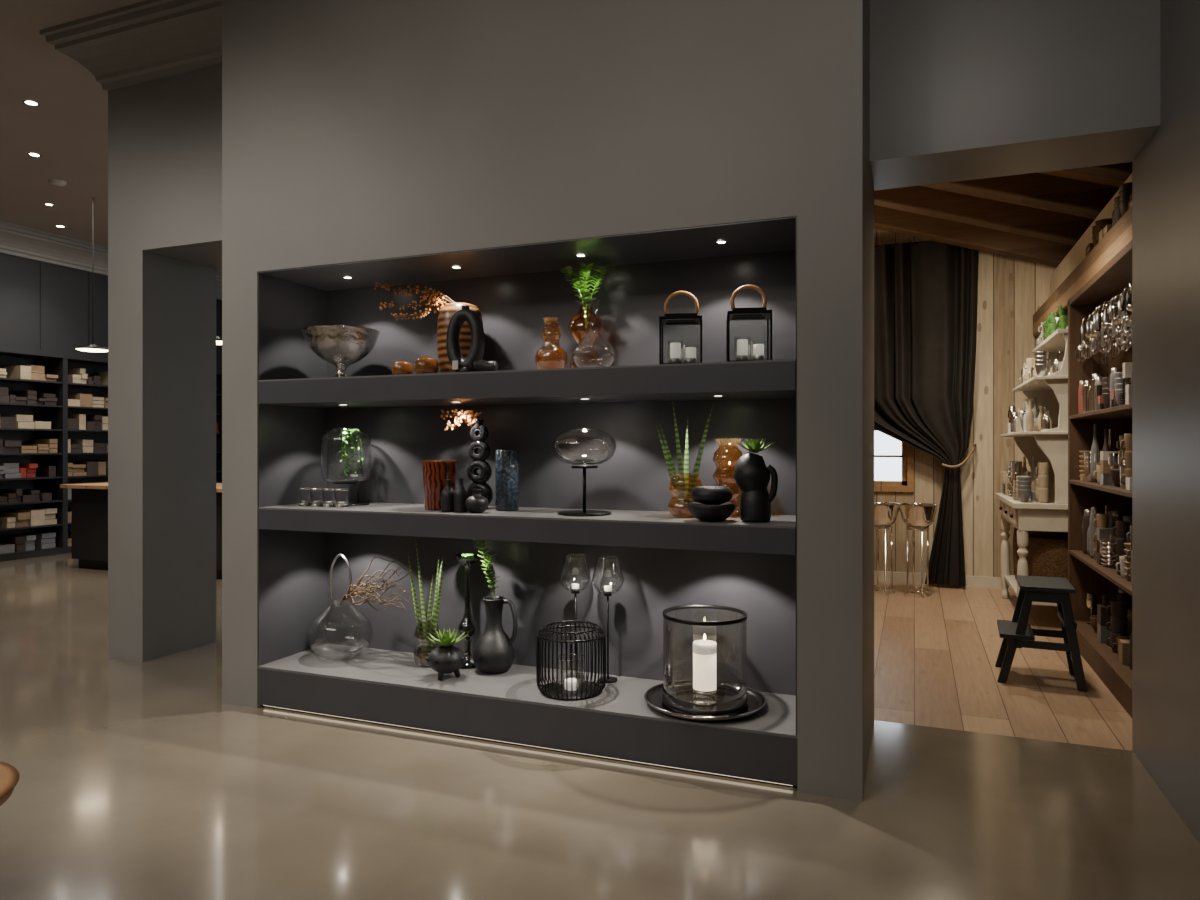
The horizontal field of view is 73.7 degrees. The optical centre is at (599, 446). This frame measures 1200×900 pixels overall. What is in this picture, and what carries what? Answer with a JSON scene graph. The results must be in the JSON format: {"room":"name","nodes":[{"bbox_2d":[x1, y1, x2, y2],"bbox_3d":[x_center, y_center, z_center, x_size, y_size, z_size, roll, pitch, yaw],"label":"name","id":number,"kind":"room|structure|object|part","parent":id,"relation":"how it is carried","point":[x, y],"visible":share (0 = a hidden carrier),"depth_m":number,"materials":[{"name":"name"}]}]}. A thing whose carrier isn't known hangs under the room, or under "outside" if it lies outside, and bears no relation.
{"room":"store","nodes":[
{"label":"store","id":0,"kind":"room"},
{"bbox_2d":[0,355,107,542],"bbox_3d":[-8.251,-0.600,6.622,0.200,3.800,13.100,0,0,21],"label":"wall","id":1,"kind":"structure","parent":0,"point":[26,437],"depth_m":9.77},
{"bbox_2d":[0,0,145,121],"bbox_3d":[-4.119,-2.575,1.960,11.300,0.150,7.440,0,0,21],"label":"ceiling","id":2,"kind":"structure","parent":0,"point":[31,68],"depth_m":5.20,"materials":[{"name":"paint"}]},
{"bbox_2d":[22,100,39,105],"bbox_3d":[-4.132,-2.497,5.812,0.110,0.004,0.110,0,0,21],"label":"recessed light","id":3,"kind":"object","parent":2,"relation":"in","point":[27,102],"visible":1,"depth_m":5.81,"materials":[{"name":"silver metal"}]},
{"bbox_2d":[0,98,221,274],"bbox_3d":[-2.912,-2.575,8.523,8.750,0.150,5.660,0,0,21],"label":"ceiling","id":4,"kind":"structure","parent":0,"point":[71,141],"depth_m":7.26,"materials":[{"name":"white paint"}]},
{"bbox_2d":[27,152,41,156],"bbox_3d":[-4.835,-2.497,6.840,0.110,0.004,0.110,0,0,21],"label":"recessed light","id":5,"kind":"object","parent":4,"relation":"in","point":[28,153],"visible":1,"depth_m":6.83,"materials":[{"name":"silver metal"}]},
{"bbox_2d":[48,179,66,186],"bbox_3d":[-5.104,-2.480,7.525,0.150,0.040,0.150,0,0,21],"label":"smoke detector","id":6,"kind":"object","parent":4,"relation":"attached to","point":[54,182],"visible":1,"depth_m":7.49,"materials":[{"name":"white plastic"}]},
{"bbox_2d":[75,344,107,351],"bbox_3d":[-5.075,-1.730,8.008,0.310,1.540,0.310,0,0,21],"label":"pendant lamp","id":7,"kind":"object","parent":4,"relation":"hanging from","point":[91,347],"visible":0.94,"depth_m":7.93,"materials":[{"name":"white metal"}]},
{"bbox_2d":[0,220,221,299],"bbox_3d":[-7.697,-2.350,6.405,0.250,0.300,12.700,0,0,21],"label":"trim","id":8,"kind":"structure","parent":4,"relation":"attached to","point":[15,240],"depth_m":9.50,"materials":[{"name":"paint"}]},
{"bbox_2d":[216,336,221,344],"bbox_3d":[-3.567,-1.730,7.416,0.310,1.540,0.310,0,0,21],"label":"pendant lamp","id":9,"kind":"object","parent":4,"relation":"hanging from","point":[218,340],"visible":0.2,"depth_m":7.36,"materials":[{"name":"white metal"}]},
{"bbox_2d":[142,65,221,268],"bbox_3d":[-2.166,-1.845,4.895,1.070,1.310,0.550,0,0,21],"label":"wall","id":10,"kind":"structure","parent":0,"point":[182,113],"depth_m":4.73,"materials":[{"name":"grey paint"}]},
{"bbox_2d":[40,0,221,91],"bbox_3d":[-2.465,-2.350,4.878,1.614,0.300,0.800,0,0,21],"label":"trim","id":11,"kind":"structure","parent":10,"relation":"attached to","point":[148,40],"depth_m":4.65,"materials":[{"name":"paint"}]},
{"bbox_2d":[222,0,261,707],"bbox_3d":[-1.639,-0.600,4.457,0.231,3.800,0.940,0,0,21],"label":"wall","id":12,"kind":"structure","parent":0,"point":[239,17],"depth_m":4.02,"materials":[{"name":"grey paint"}]},
{"bbox_2d":[258,272,326,665],"bbox_3d":[-1.609,0.109,4.211,0.006,1.962,0.496,0,0,21],"label":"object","id":13,"kind":"structure","parent":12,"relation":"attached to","point":[292,565],"depth_m":4.17,"materials":[{"name":"grey paint"}]},
{"bbox_2d":[257,0,796,271],"bbox_3d":[-0.308,-1.686,3.935,2.629,1.628,0.940,0,0,21],"label":"header","id":14,"kind":"object","parent":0,"point":[386,128],"visible":0.7,"depth_m":3.46,"materials":[{"name":"grey paint"}]},
{"bbox_2d":[259,216,795,290],"bbox_3d":[-0.388,-0.869,3.732,2.617,0.006,0.496,0,0,21],"label":"ceiling","id":15,"kind":"structure","parent":14,"relation":"attached to","point":[776,234],"depth_m":3.64,"materials":[{"name":"grey paint"}]},
{"bbox_2d":[575,254,586,257],"bbox_3d":[-0.086,-0.863,3.611,0.055,0.004,0.055,0,0,21],"label":"recessed light","id":16,"kind":"object","parent":15,"relation":"attached to","point":[576,255],"visible":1,"depth_m":3.61,"materials":[{"name":"silver metal"}]},
{"bbox_2d":[715,240,727,243],"bbox_3d":[0.512,-0.863,3.376,0.055,0.004,0.055,0,0,21],"label":"recessed light","id":17,"kind":"object","parent":15,"relation":"attached to","point":[720,241],"visible":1,"depth_m":3.38,"materials":[{"name":"silver metal"}]},
{"bbox_2d":[327,250,795,695],"bbox_3d":[-0.217,0.214,4.167,2.629,2.172,0.440,0,0,21],"label":"wall","id":18,"kind":"structure","parent":0,"point":[513,308],"depth_m":3.85,"materials":[{"name":"grey paint"}]},
{"bbox_2d":[258,359,795,407],"bbox_3d":[-0.389,-0.274,3.728,2.615,0.117,0.501,0,0,21],"label":"display shelf","id":19,"kind":"object","parent":18,"relation":"attached to","point":[759,379],"visible":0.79,"depth_m":3.45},
{"bbox_2d":[301,325,379,376],"bbox_3d":[-1.313,-0.461,4.061,0.384,0.258,0.384,0,0,21],"label":"footed bowl","id":20,"kind":"object","parent":19,"relation":"on","point":[341,346],"visible":0.85,"depth_m":3.94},
{"bbox_2d":[392,361,412,374],"bbox_3d":[-0.955,-0.373,3.866,0.100,0.081,0.100,0,0,21],"label":"candle holder","id":21,"kind":"object","parent":19,"relation":"on","point":[399,367],"visible":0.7,"depth_m":3.83,"materials":[{"name":"glass"}]},
{"bbox_2d":[414,357,438,373],"bbox_3d":[-0.828,-0.379,3.816,0.116,0.094,0.116,0,0,21],"label":"candle holder","id":22,"kind":"object","parent":19,"relation":"on","point":[423,365],"visible":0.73,"depth_m":3.77,"materials":[{"name":"glass"}]},
{"bbox_2d":[374,281,482,372],"bbox_3d":[-0.858,-0.586,3.989,0.598,0.508,0.225,0,0,21],"label":"vase","id":23,"kind":"object","parent":19,"relation":"on","point":[446,312],"visible":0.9,"depth_m":3.86,"materials":[{"name":"glass"},{"name":"twig"}]},
{"bbox_2d":[446,306,497,371],"bbox_3d":[-0.590,-0.490,3.678,0.248,0.315,0.102,0,0,4],"label":"ring vase","id":24,"kind":"object","parent":19,"relation":"on","point":[473,362],"visible":0.94,"depth_m":3.65,"materials":[{"name":"black ceramic"}]},
{"bbox_2d":[535,317,567,368],"bbox_3d":[-0.220,-0.459,3.632,0.148,0.247,0.148,0,0,21],"label":"glass bottle vase","id":25,"kind":"object","parent":19,"relation":"on","point":[550,355],"visible":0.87,"depth_m":3.59,"materials":[{"name":"orange glass"}]},
{"bbox_2d":[560,262,607,367],"bbox_3d":[-0.080,-0.593,3.697,0.198,0.514,0.181,0,0,-16],"label":"vase","id":26,"kind":"object","parent":19,"relation":"on","point":[585,355],"visible":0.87,"depth_m":3.67,"materials":[{"name":"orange glass"}]},
{"bbox_2d":[572,300,615,367],"bbox_3d":[-0.027,-0.484,3.448,0.188,0.297,0.188,0,0,21],"label":"vase","id":27,"kind":"object","parent":19,"relation":"on","point":[581,341],"visible":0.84,"depth_m":3.42,"materials":[{"name":"clear glass"}]},
{"bbox_2d":[659,291,701,363],"bbox_3d":[0.342,-0.495,3.368,0.175,0.325,0.175,0,0,7],"label":"glass lantern","id":28,"kind":"object","parent":19,"relation":"on","point":[676,318],"visible":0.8,"depth_m":3.35,"materials":[{"name":"black metal"}]},
{"bbox_2d":[726,285,771,361],"bbox_3d":[0.607,-0.497,3.264,0.175,0.330,0.175,0,0,7],"label":"glass lantern","id":29,"kind":"object","parent":19,"relation":"on","point":[737,314],"visible":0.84,"depth_m":3.25,"materials":[{"name":"black metal"}]},
{"bbox_2d":[258,501,795,554],"bbox_3d":[-0.389,0.353,3.728,2.615,0.107,0.501,0,0,21],"label":"display shelf","id":30,"kind":"object","parent":18,"relation":"attached to","point":[623,528],"visible":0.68,"depth_m":3.45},
{"bbox_2d":[292,488,353,508],"bbox_3d":[-1.377,0.253,3.978,0.300,0.094,0.100,0,0,21],"label":"glasses","id":31,"kind":"object","parent":30,"relation":"on","point":[305,504],"visible":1,"depth_m":3.96,"materials":[{"name":"clear glass"}]},
{"bbox_2d":[321,428,370,505],"bbox_3d":[-1.321,0.100,4.171,0.256,0.400,0.252,0,0,21],"label":"dome","id":32,"kind":"object","parent":30,"relation":"on","point":[347,432],"visible":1,"depth_m":4.14,"materials":[{"name":"clear glass"}]},
{"bbox_2d":[421,460,457,509],"bbox_3d":[-0.771,0.182,3.848,0.174,0.234,0.174,0,0,21],"label":"vase","id":33,"kind":"object","parent":30,"relation":"on","point":[435,472],"visible":0.84,"depth_m":3.78,"materials":[{"name":"ceramic"}]},
{"bbox_2d":[441,479,454,511],"bbox_3d":[-0.704,0.225,3.714,0.070,0.150,0.070,0,0,21],"label":"bottle","id":34,"kind":"object","parent":30,"relation":"on","point":[447,495],"visible":0.96,"depth_m":3.69,"materials":[{"name":"black ceramic"}]},
{"bbox_2d":[454,478,468,511],"bbox_3d":[-0.640,0.222,3.689,0.068,0.155,0.068,0,0,21],"label":"bottle","id":35,"kind":"object","parent":30,"relation":"on","point":[460,494],"visible":0.95,"depth_m":3.66,"materials":[{"name":"black ceramic"}]},
{"bbox_2d":[441,409,492,508],"bbox_3d":[-0.657,0.056,3.897,0.288,0.487,0.090,0,0,11],"label":"ring vase","id":36,"kind":"object","parent":30,"relation":"on","point":[479,481],"visible":0.97,"depth_m":3.87,"materials":[{"name":"black ceramic"}]},
{"bbox_2d":[465,489,487,512],"bbox_3d":[-0.564,0.247,3.659,0.107,0.105,0.107,0,0,21],"label":"vase","id":37,"kind":"object","parent":30,"relation":"on","point":[476,503],"visible":1,"depth_m":3.62,"materials":[{"name":"black ceramic"}]},
{"bbox_2d":[496,450,518,510],"bbox_3d":[-0.439,0.157,3.782,0.109,0.286,0.109,0,0,21],"label":"vase","id":38,"kind":"object","parent":30,"relation":"on","point":[507,461],"visible":1,"depth_m":3.74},
{"bbox_2d":[552,429,615,515],"bbox_3d":[-0.070,0.110,3.572,0.285,0.379,0.285,0,0,21],"label":"candle holder","id":39,"kind":"object","parent":30,"relation":"on","point":[583,465],"visible":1,"depth_m":3.52,"materials":[{"name":"clear glass"}]},
{"bbox_2d":[656,400,712,516],"bbox_3d":[0.360,0.049,3.418,0.174,0.495,0.189,0,0,-24],"label":"potted plant","id":40,"kind":"object","parent":30,"relation":"on","point":[681,487],"visible":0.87,"depth_m":3.42,"materials":[{"name":"green plant"}]},
{"bbox_2d":[688,486,734,521],"bbox_3d":[0.453,0.231,3.249,0.190,0.137,0.190,0,0,21],"label":"bowls","id":41,"kind":"object","parent":30,"relation":"on","point":[711,504],"visible":1,"depth_m":3.18,"materials":[{"name":"black ceramic"}]},
{"bbox_2d":[713,439,742,516],"bbox_3d":[0.554,0.131,3.457,0.132,0.332,0.132,0,0,21],"label":"ribbed vase","id":42,"kind":"object","parent":30,"relation":"on","point":[715,439],"visible":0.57,"depth_m":3.45,"materials":[{"name":"orange glass"}]},
{"bbox_2d":[734,438,777,521],"bbox_3d":[0.622,0.132,3.225,0.154,0.335,0.160,0,0,-33],"label":"vase","id":43,"kind":"object","parent":30,"relation":"on","point":[751,474],"visible":1,"depth_m":3.18,"materials":[{"name":"black ceramic"}]},
{"bbox_2d":[0,553,1199,899],"bbox_3d":[-2.852,1.375,4.503,11.800,0.150,13.100,0,0,21],"label":"floor","id":44,"kind":"structure","parent":0,"point":[137,781],"depth_m":2.95,"materials":[{"name":"concrete"}]},
{"bbox_2d":[0,761,19,805],"bbox_3d":[-1.832,1.095,1.997,0.620,0.410,0.620,0,0,21],"label":"round side table","id":45,"kind":"object","parent":44,"relation":"on","point":[9,775],"visible":1,"depth_m":2.15,"materials":[{"name":"brown wood"}]},
{"bbox_2d":[0,253,221,561],"bbox_3d":[-7.975,-0.600,6.514,0.388,3.799,12.680,0,0,21],"label":"shelving unit","id":46,"kind":"object","parent":44,"relation":"on","point":[48,310],"depth_m":9.68,"materials":[{"name":"black wood"}]},
{"bbox_3d":[-7.110,0.118,8.721,0.290,2.203,7.040,0,0,21],"label":"merchandise on the shelf","id":47,"kind":"part","parent":46,"relation":"part of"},
{"bbox_2d":[60,482,221,578],"bbox_3d":[-4.261,0.850,8.440,2.900,0.900,0.900,0,0,21],"label":"counter","id":48,"kind":"object","parent":44,"relation":"on","point":[89,501],"depth_m":8.47,"materials":[{"name":"brown wood"}]},
{"bbox_2d":[108,83,215,661],"bbox_3d":[-2.801,-0.600,5.144,0.294,3.800,0.550,0,0,21],"label":"pier","id":49,"kind":"object","parent":44,"relation":"on","point":[162,309],"depth_m":4.93,"materials":[{"name":"grey paint"}]},
{"bbox_2d":[257,643,796,787],"bbox_3d":[-0.389,1.195,3.728,2.627,0.210,0.501,0,0,21],"label":"plinth","id":50,"kind":"object","parent":44,"relation":"on","point":[374,686],"visible":0.8,"depth_m":3.49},
{"bbox_2d":[308,554,411,660],"bbox_3d":[-1.215,0.819,4.086,0.589,0.534,0.316,0,0,21],"label":"vase","id":51,"kind":"object","parent":50,"relation":"on","point":[351,592],"visible":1,"depth_m":4.08,"materials":[{"name":"clear glass"}]},
{"bbox_2d":[408,540,442,666],"bbox_3d":[-0.866,0.777,3.998,0.238,0.620,0.146,0,0,12],"label":"potted plant","id":52,"kind":"object","parent":50,"relation":"on","point":[424,629],"visible":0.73,"depth_m":3.98,"materials":[{"name":"green plant"}]},
{"bbox_2d":[425,628,467,679],"bbox_3d":[-0.726,0.978,3.781,0.196,0.224,0.196,0,0,2],"label":"succulent","id":53,"kind":"object","parent":50,"relation":"on","point":[446,658],"visible":1,"depth_m":3.73,"materials":[{"name":"black ceramic"}]},
{"bbox_2d":[455,553,479,668],"bbox_3d":[-0.659,0.811,3.986,0.139,0.556,0.139,0,0,21],"label":"glass candlestick","id":54,"kind":"object","parent":50,"relation":"on","point":[467,625],"visible":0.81,"depth_m":3.97,"materials":[{"name":"black glass"}]},
{"bbox_2d":[473,539,517,673],"bbox_3d":[-0.516,0.770,3.898,0.205,0.639,0.205,0,0,-31],"label":"vase","id":55,"kind":"object","parent":50,"relation":"on","point":[494,651],"visible":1,"depth_m":3.85,"materials":[{"name":"black ceramic"}]},
{"bbox_2d":[536,620,605,699],"bbox_3d":[-0.128,0.945,3.574,0.312,0.290,0.312,0,0,21],"label":"lantern","id":56,"kind":"object","parent":50,"relation":"on","point":[571,688],"visible":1,"depth_m":3.50,"materials":[{"name":"metal"}]},
{"bbox_2d":[560,553,590,678],"bbox_3d":[-0.117,0.800,3.795,0.149,0.578,0.149,0,0,21],"label":"candle holder","id":57,"kind":"object","parent":50,"relation":"on","point":[575,589],"visible":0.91,"depth_m":3.79,"materials":[{"name":"clear glass"}]},
{"bbox_2d":[592,555,623,682],"bbox_3d":[0.037,0.800,3.735,0.149,0.578,0.149,0,0,21],"label":"candle holder","id":58,"kind":"object","parent":50,"relation":"on","point":[607,591],"visible":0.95,"depth_m":3.73,"materials":[{"name":"black metal"}]},
{"bbox_2d":[644,604,765,721],"bbox_3d":[0.443,0.895,3.387,0.512,0.388,0.512,0,0,21],"label":"candle holder","id":59,"kind":"object","parent":50,"relation":"on","point":[704,698],"visible":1,"depth_m":3.35,"materials":[{"name":"glass"}]},
{"bbox_2d":[874,502,898,594],"bbox_3d":[2.507,0.902,7.127,0.321,0.802,0.321,0,0,21],"label":"cooler","id":60,"kind":"object","parent":44,"relation":"on","point":[885,513],"visible":0.66,"depth_m":7.03,"materials":[{"name":"silver metal"}]},
{"bbox_2d":[899,503,936,597],"bbox_3d":[2.786,0.902,7.017,0.321,0.802,0.321,0,0,21],"label":"cooler","id":61,"kind":"object","parent":44,"relation":"on","point":[916,516],"visible":1,"depth_m":6.94,"materials":[{"name":"silver metal"}]},
{"bbox_2d":[995,326,1067,605],"bbox_3d":[3.497,0.160,6.228,0.640,2.280,1.350,0,0,21],"label":"hutch","id":62,"kind":"object","parent":44,"relation":"on","point":[1050,446],"visible":0.44,"depth_m":5.73,"materials":[{"name":"beige paint"}]},
{"bbox_2d":[1001,305,1067,502],"bbox_3d":[3.478,-0.315,6.220,0.564,1.428,1.253,0,0,21],"label":"kitchenware","id":63,"kind":"object","parent":62,"relation":"in","point":[1019,484],"visible":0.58,"depth_m":5.95,"materials":[{"name":"metal"}]},
{"bbox_2d":[1013,528,1067,578],"bbox_3d":[3.579,0.881,6.437,0.462,0.436,0.420,0,0,21],"label":"table","id":64,"kind":"object","parent":62,"relation":"in","point":[1015,546],"visible":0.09,"depth_m":6.45,"materials":[{"name":"brown wood"}]},
{"bbox_2d":[1026,534,1067,579],"bbox_3d":[3.368,0.881,5.897,0.462,0.436,0.420,0,0,21],"label":"wicker basket","id":65,"kind":"object","parent":62,"relation":"in","point":[1047,556],"visible":0.3,"depth_m":5.76,"materials":[{"name":"brown wicker"}]},
{"bbox_2d":[995,575,1086,691],"bbox_3d":[2.464,1.028,4.495,0.427,0.545,0.410,0,0,24],"label":"step stool","id":66,"kind":"object","parent":44,"relation":"on","point":[1016,633],"visible":1,"depth_m":4.36,"materials":[{"name":"paint"}]},
{"bbox_2d":[1068,240,1131,717],"bbox_3d":[2.993,0.152,4.369,0.440,2.295,2.080,0,0,21],"label":"shelving unit","id":67,"kind":"object","parent":44,"relation":"on","point":[1085,574],"visible":0.16,"depth_m":5.29,"materials":[{"name":"brown wood"}]},
{"bbox_2d":[1075,282,1131,365],"bbox_3d":[2.893,-0.681,4.394,0.240,0.325,1.898,0,0,21],"label":"kitchen utensils","id":68,"kind":"object","parent":67,"relation":"attached to","point":[1121,328],"visible":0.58,"depth_m":4.66,"materials":[{"name":"silver metal"}]},
{"bbox_2d":[1078,362,1131,413],"bbox_3d":[2.970,-0.355,4.369,0.348,0.288,1.887,0,0,21],"label":"kitchenware assortment","id":69,"kind":"object","parent":67,"relation":"on","point":[1099,393],"visible":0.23,"depth_m":4.56,"materials":[{"name":"silver metal"}]},
{"bbox_2d":[1079,424,1131,489],"bbox_3d":[2.970,0.038,4.375,0.336,0.363,1.895,0,0,21],"label":"kitchenware assortment","id":70,"kind":"object","parent":67,"relation":"on","point":[1107,466],"visible":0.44,"depth_m":4.58,"materials":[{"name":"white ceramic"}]},
{"bbox_2d":[1083,506,1131,584],"bbox_3d":[2.965,0.498,4.369,0.338,0.382,1.877,0,0,21],"label":"kitchenware assortment","id":71,"kind":"object","parent":67,"relation":"on","point":[1107,537],"visible":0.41,"depth_m":4.65,"materials":[{"name":"metal"}]},
{"bbox_2d":[1086,588,1131,669],"bbox_3d":[2.968,0.959,4.369,0.301,0.401,1.871,0,0,21],"label":"kitchenware assortment","id":72,"kind":"object","parent":67,"relation":"on","point":[1112,622],"visible":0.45,"depth_m":4.54,"materials":[{"name":"metal"}]},
{"bbox_2d":[797,0,873,801],"bbox_3d":[1.024,-0.600,3.412,0.234,3.800,0.940,0,0,21],"label":"wall","id":73,"kind":"structure","parent":0,"point":[835,188],"depth_m":2.98,"materials":[{"name":"grey paint"}]},
{"bbox_2d":[796,216,796,735],"bbox_3d":[0.833,0.109,3.252,0.006,1.962,0.496,0,0,21],"label":"lining","id":74,"kind":"object","parent":73,"relation":"attached to","point":[796,216],"visible":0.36,"depth_m":3.02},
{"bbox_2d":[874,228,1056,576],"bbox_3d":[3.088,-0.750,7.704,2.720,4.100,0.200,0,0,21],"label":"wall","id":75,"kind":"structure","parent":0,"point":[1010,290],"depth_m":7.40,"materials":[{"name":"beige wood"}]},
{"bbox_2d":[874,429,913,491],"bbox_3d":[2.628,0.085,7.804,0.810,0.690,0.110,0,0,21],"label":"window","id":76,"kind":"structure","parent":75,"relation":"in","point":[907,455],"depth_m":7.69,"materials":[{"name":"brown wood"}]},
{"bbox_2d":[874,571,1010,588],"bbox_3d":[3.048,1.250,7.602,2.720,0.100,0.020,0,0,21],"label":"baseboard","id":77,"kind":"structure","parent":75,"relation":"attached to","point":[898,577],"depth_m":7.55,"materials":[{"name":"beige paint"}]},
{"bbox_2d":[870,0,1159,190],"bbox_3d":[1.715,-1.860,3.420,1.046,1.280,0.420,0,0,21],"label":"lintel","id":78,"kind":"object","parent":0,"point":[961,90],"visible":1,"depth_m":3.25,"materials":[{"name":"grey paint"}]},
{"bbox_2d":[920,170,1124,219],"bbox_3d":[2.342,-2.152,5.763,3.050,1.134,4.400,0,0,21],"label":"ceiling","id":79,"kind":"structure","parent":0,"point":[1059,173],"depth_m":5.32,"materials":[{"name":"brown wood"}]},
{"bbox_2d":[874,240,978,586],"bbox_3d":[2.675,-0.320,7.609,1.820,3.180,0.258,0,0,21],"label":"curtain","id":80,"kind":"object","parent":79,"relation":"hanging from","point":[926,292],"visible":0.91,"depth_m":7.38,"materials":[{"name":"black fabric"}]},
{"bbox_2d":[874,205,1072,266],"bbox_3d":[2.906,-2.001,7.239,2.720,1.067,0.180,0,0,21],"label":"rafter","id":81,"kind":"object","parent":79,"relation":"attached to","point":[1031,249],"visible":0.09,"depth_m":7.02,"materials":[{"name":"brown wood"}]},
{"bbox_2d":[874,186,1093,245],"bbox_3d":[2.613,-2.001,6.494,2.720,1.067,0.180,0,0,21],"label":"rafter","id":82,"kind":"object","parent":79,"relation":"attached to","point":[1006,217],"visible":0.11,"depth_m":6.25,"materials":[{"name":"brown wood"}]},
{"bbox_2d":[926,173,1118,217],"bbox_3d":[2.321,-2.001,5.749,2.720,1.067,0.180,0,0,21],"label":"rafter","id":83,"kind":"object","parent":79,"relation":"attached to","point":[1073,196],"visible":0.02,"depth_m":5.41,"materials":[{"name":"brown wood"}]},
{"bbox_2d":[1062,162,1131,180],"bbox_3d":[2.029,-2.001,5.005,2.720,1.067,0.180,0,0,21],"label":"rafter","id":84,"kind":"object","parent":79,"relation":"attached to","point":[1121,171],"visible":0.02,"depth_m":4.62,"materials":[{"name":"brown wood"}]},
{"bbox_2d":[1033,206,1131,335],"bbox_3d":[3.249,-1.100,5.321,0.160,0.200,4.080,0,0,21],"label":"beam","id":85,"kind":"structure","parent":0,"point":[1119,235],"depth_m":4.90,"materials":[{"name":"brown wood"}]},
{"bbox_2d":[1050,173,1131,295],"bbox_3d":[3.323,-1.370,5.292,0.040,0.340,4.080,0,0,21],"label":"wall","id":86,"kind":"structure","parent":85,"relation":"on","point":[1077,253],"depth_m":5.99,"materials":[{"name":"brown wood"}]},
{"bbox_2d":[1086,182,1131,255],"bbox_3d":[2.877,-1.294,4.400,0.110,0.186,1.666,0,0,21],"label":"kitchenware","id":87,"kind":"object","parent":85,"relation":"on","point":[1123,202],"depth_m":4.37,"materials":[{"name":"metal"}]},
{"bbox_2d":[1132,0,1199,843],"bbox_3d":[1.067,-0.600,0.022,0.230,3.800,7.220,0,0,21],"label":"wall","id":88,"kind":"structure","parent":0,"point":[1166,172],"depth_m":2.94,"materials":[{"name":"grey paint"}]}
]}

